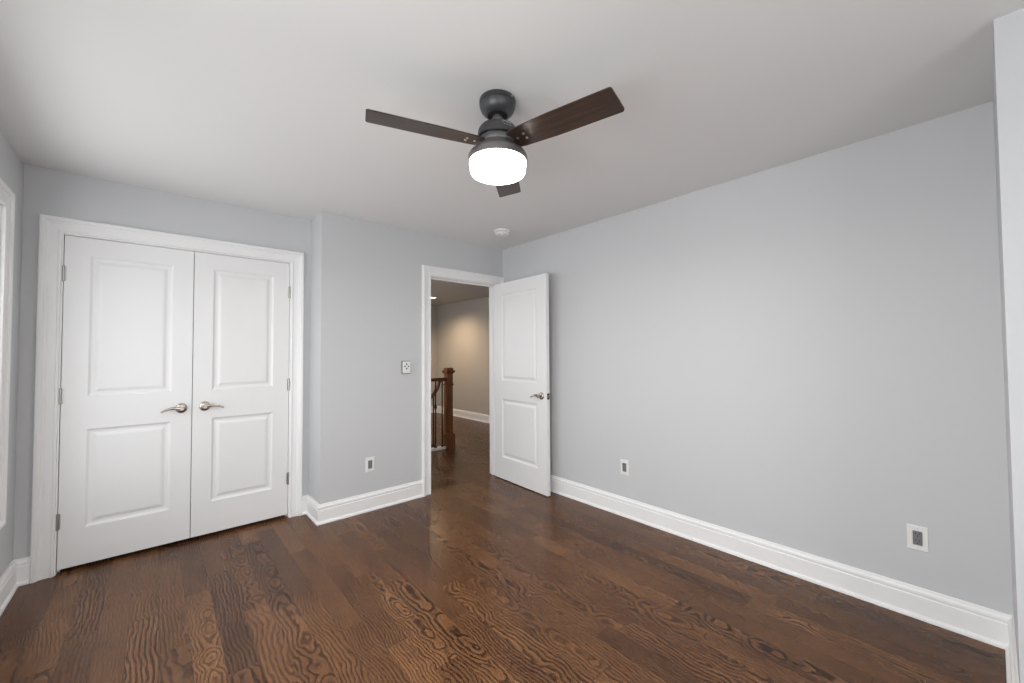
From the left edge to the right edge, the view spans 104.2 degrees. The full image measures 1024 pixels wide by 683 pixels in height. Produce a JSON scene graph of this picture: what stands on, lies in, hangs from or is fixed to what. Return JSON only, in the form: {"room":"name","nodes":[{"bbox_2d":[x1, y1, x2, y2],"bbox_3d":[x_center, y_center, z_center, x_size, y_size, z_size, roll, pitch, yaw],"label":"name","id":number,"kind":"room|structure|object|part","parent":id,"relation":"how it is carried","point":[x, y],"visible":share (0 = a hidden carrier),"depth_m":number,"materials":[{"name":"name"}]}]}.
{"room":"empty bedroom","nodes":[
{"label":"empty bedroom","id":0,"kind":"room"},
{"bbox_2d":[0,130,23,577],"bbox_3d":[-1.314,0.116,0.485,0.120,2.430,6.290,1,-2,-42],"label":"wall","id":1,"kind":"structure","parent":0,"point":[11,165],"depth_m":2.21,"materials":[{"name":"grey paint"}]},
{"bbox_2d":[0,178,14,529],"bbox_3d":[-2.134,0.062,1.431,0.148,1.718,1.598,1,-2,-42],"label":"window","id":2,"kind":"structure","parent":1,"relation":"in","point":[7,197],"depth_m":2.04,"materials":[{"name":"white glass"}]},
{"bbox_2d":[13,164,310,559],"bbox_3d":[-2.304,0.187,2.856,1.548,2.430,0.120,1,-2,-42],"label":"wall","id":3,"kind":"structure","parent":0,"point":[46,191],"depth_m":2.54,"materials":[{"name":"grey paint"}]},
{"bbox_2d":[56,235,193,569],"bbox_3d":[-2.490,0.362,2.600,0.632,2.016,0.090,1,-2,-42],"label":"door","id":4,"kind":"structure","parent":3,"relation":"in","point":[125,392],"depth_m":2.59,"materials":[{"name":"white paint"}]},
{"bbox_3d":[-2.316,0.464,2.721,0.124,0.037,0.045,1,-2,-42],"label":"lever","id":5,"kind":"part","parent":4,"relation":"part of","materials":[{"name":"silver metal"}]},
{"bbox_2d":[29,214,303,583],"bbox_3d":[-2.290,0.330,2.845,1.426,2.142,0.148,1,-2,-42],"label":"door frame","id":6,"kind":"structure","parent":3,"relation":"attached to","point":[53,230],"depth_m":2.40,"materials":[{"name":"white wood"}]},
{"bbox_2d":[190,252,290,537],"bbox_3d":[-2.019,0.370,3.018,0.620,2.016,0.090,1,-2,-42],"label":"door","id":7,"kind":"structure","parent":3,"relation":"in","point":[241,380],"depth_m":3.00,"materials":[{"name":"white paint"}]},
{"bbox_3d":[-2.148,0.465,2.870,0.124,0.037,0.045,1,-2,-42],"label":"lever","id":8,"kind":"part","parent":7,"relation":"part of","materials":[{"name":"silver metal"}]},
{"bbox_2d":[309,211,501,503],"bbox_3d":[-0.423,0.227,4.763,3.798,2.430,1.070,1,-2,-42],"label":"wall","id":9,"kind":"structure","parent":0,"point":[366,276],"depth_m":3.35,"materials":[{"name":"grey paint"}]},
{"bbox_2d":[302,480,423,525],"bbox_3d":[-1.266,1.338,3.443,0.944,0.147,0.324,1,-2,-42],"label":"baseboard","id":10,"kind":"structure","parent":9,"relation":"attached to","point":[320,514],"depth_m":3.27,"materials":[{"name":"white wood"}]},
{"bbox_2d":[366,456,373,471],"bbox_3d":[-1.187,1.028,3.338,0.074,0.119,0.008,1,-2,-42],"label":"wall outlet","id":11,"kind":"object","parent":9,"relation":"attached to","point":[370,460],"visible":1,"depth_m":3.33,"materials":[{"name":"white plastic"}]},
{"bbox_2d":[368,460,371,468],"bbox_3d":[-1.186,1.028,3.337,0.033,0.067,0.005,1,-2,-42],"label":"receptacle","id":12,"kind":"object","parent":11,"relation":"attached to","point":[369,461],"depth_m":3.34,"materials":[{"name":"grey plastic"}]},
{"bbox_2d":[401,361,409,373],"bbox_3d":[-0.948,0.231,3.567,0.080,0.116,0.020,1,-2,-42],"label":"wall control","id":13,"kind":"object","parent":9,"relation":"attached to","point":[405,365],"visible":1,"depth_m":3.56,"materials":[{"name":"white plastic"}]},
{"bbox_2d":[422,265,503,496],"bbox_3d":[-0.494,0.360,4.042,0.984,2.126,0.148,1,-2,-42],"label":"door frame","id":14,"kind":"structure","parent":9,"relation":"attached to","point":[429,273],"depth_m":3.74,"materials":[{"name":"white wood"}]},
{"bbox_2d":[494,273,549,495],"bbox_3d":[0.078,0.396,3.944,0.145,2.023,0.816,1,-2,-39],"label":"door","id":15,"kind":"structure","parent":9,"relation":"in","point":[522,388],"depth_m":3.88,"materials":[{"name":"white paint"}]},
{"bbox_2d":[431,305,435,405],"bbox_3d":[-3.048,0.360,7.719,3.558,2.360,0.120,1,-2,-42],"label":"wall","id":16,"kind":"structure","parent":0,"point":[433,308],"depth_m":8.81,"materials":[{"name":"beige paint"}]},
{"bbox_2d":[431,280,488,305],"bbox_3d":[-1.581,-0.932,6.181,3.678,0.120,4.430,1,-2,-42],"label":"ceiling","id":17,"kind":"structure","parent":0,"point":[445,292],"depth_m":6.96,"materials":[{"name":"paint"}]},
{"bbox_2d":[436,297,489,414],"bbox_3d":[-0.242,0.331,7.328,0.120,2.360,4.430,1,-2,-42],"label":"wall","id":18,"kind":"structure","parent":0,"point":[462,327],"depth_m":8.01,"materials":[{"name":"beige paint"}]},
{"bbox_2d":[431,406,489,422],"bbox_3d":[-0.326,1.434,7.138,0.227,0.147,4.310,1,-2,-42],"label":"baseboard","id":19,"kind":"structure","parent":18,"relation":"attached to","point":[480,417],"depth_m":7.89,"materials":[{"name":"white wood"}]},
{"bbox_2d":[0,412,1006,682],"bbox_3d":[-0.462,1.484,3.524,5.466,0.150,9.770,1,-2,-42],"label":"floor","id":20,"kind":"structure","parent":0,"point":[482,577],"depth_m":2.01,"materials":[{"name":"brown wood"}]},
{"bbox_2d":[431,368,454,451],"bbox_3d":[-1.526,1.061,5.031,1.767,1.412,0.235,1,-2,-42],"label":"stair railing","id":21,"kind":"object","parent":20,"relation":"on","point":[448,437],"visible":0.34,"depth_m":5.50,"materials":[{"name":"brown wood"}]},
{"bbox_3d":[-1.436,1.018,5.232,1.198,1.007,0.056,1,-2,-42],"label":"stair handrail","id":22,"kind":"part","parent":21,"relation":"part of","materials":[{"name":"brown wood"}]},
{"bbox_3d":[-1.498,0.511,5.006,1.560,0.048,0.060,1,-2,-42],"label":"handrail","id":23,"kind":"part","parent":21,"relation":"part of","materials":[{"name":"brown wood"}]},
{"bbox_3d":[-0.882,0.957,5.538,0.132,1.020,0.132,1,-2,-42],"label":"newel post","id":24,"kind":"part","parent":21,"relation":"part of","materials":[{"name":"brown wood"}]},
{"bbox_2d":[0,0,1023,249],"bbox_3d":[0.677,-1.123,2.293,5.466,0.120,6.290,1,-2,-42],"label":"ceiling","id":25,"kind":"structure","parent":0,"point":[262,105],"depth_m":1.70,"materials":[{"name":"paint"}]},
{"bbox_2d":[365,87,624,196],"bbox_3d":[-0.061,-0.906,1.689,0.988,0.336,0.968,1,-2,-42],"label":"ceiling fan","id":26,"kind":"object","parent":25,"relation":"hanging from","point":[498,158],"visible":1,"depth_m":1.66,"materials":[{"name":"wood"}]},
{"bbox_3d":[-0.353,-0.872,1.638,0.475,0.006,0.128,0,9,-25],"label":"blade","id":27,"kind":"part","parent":26,"relation":"part of","materials":[{"name":"brown wood"}]},
{"bbox_3d":[-0.062,-0.767,1.768,0.251,0.062,0.251,1,-2,-42],"label":"lamp shade","id":28,"kind":"part","parent":26,"relation":"part of","materials":[{"name":"white glass"}]},
{"bbox_3d":[-0.033,-0.862,2.088,0.128,0.006,0.475,-12,-3,5],"label":"blade","id":29,"kind":"part","parent":26,"relation":"part of","materials":[{"name":"brown wood"}]},
{"bbox_3d":[0.196,-0.877,1.587,0.475,0.006,0.128,-1,-13,35],"label":"blade","id":30,"kind":"part","parent":26,"relation":"part of","materials":[{"name":"brown wood"}]},
{"bbox_2d":[494,229,509,236],"bbox_3d":[-0.092,-0.997,3.682,0.148,0.047,0.148,1,-2,-42],"label":"smoke detector","id":31,"kind":"object","parent":25,"relation":"attached to","point":[498,232],"visible":1,"depth_m":3.64,"materials":[{"name":"white plastic"}]},
{"bbox_2d":[502,101,1013,615],"bbox_3d":[1.678,0.150,2.425,0.120,2.430,5.220,1,-2,-42],"label":"wall","id":32,"kind":"structure","parent":0,"point":[806,354],"depth_m":2.28,"materials":[{"name":"grey paint"}]},
{"bbox_2d":[0,475,1018,682],"bbox_3d":[0.228,1.272,1.379,3.406,0.147,5.397,1,-2,-42],"label":"baseboard","id":33,"kind":"structure","parent":32,"relation":"attached to","point":[980,623],"depth_m":2.20,"materials":[{"name":"white wood"}]},
{"bbox_2d":[620,459,628,475],"bbox_3d":[0.899,1.006,3.189,0.008,0.119,0.074,1,-2,-42],"label":"wall outlet","id":34,"kind":"object","parent":32,"relation":"attached to","point":[624,464],"visible":1,"depth_m":3.19,"materials":[{"name":"white plastic"}]},
{"bbox_2d":[622,463,625,471],"bbox_3d":[0.898,1.006,3.189,0.005,0.067,0.033,1,-2,-42],"label":"receptacle","id":35,"kind":"object","parent":34,"relation":"attached to","point":[623,464],"depth_m":3.19,"materials":[{"name":"grey plastic"}]},
{"bbox_2d":[907,523,928,552],"bbox_3d":[1.992,0.965,1.959,0.008,0.119,0.074,1,-2,-42],"label":"wall outlet","id":36,"kind":"object","parent":32,"relation":"attached to","point":[917,536],"visible":1,"depth_m":1.96,"materials":[{"name":"white plastic"}]},
{"bbox_2d":[913,530,922,545],"bbox_3d":[1.991,0.965,1.958,0.005,0.067,0.033,1,-2,-42],"label":"receptacle","id":37,"kind":"object","parent":36,"relation":"attached to","point":[917,534],"depth_m":1.96,"materials":[{"name":"grey plastic"}]},
{"bbox_2d":[993,8,1023,682],"bbox_3d":[2.466,0.104,0.924,0.695,2.430,1.688,1,-2,-42],"label":"wall","id":38,"kind":"structure","parent":0,"point":[1008,30],"depth_m":1.32,"materials":[{"name":"grey paint"}]}
]}

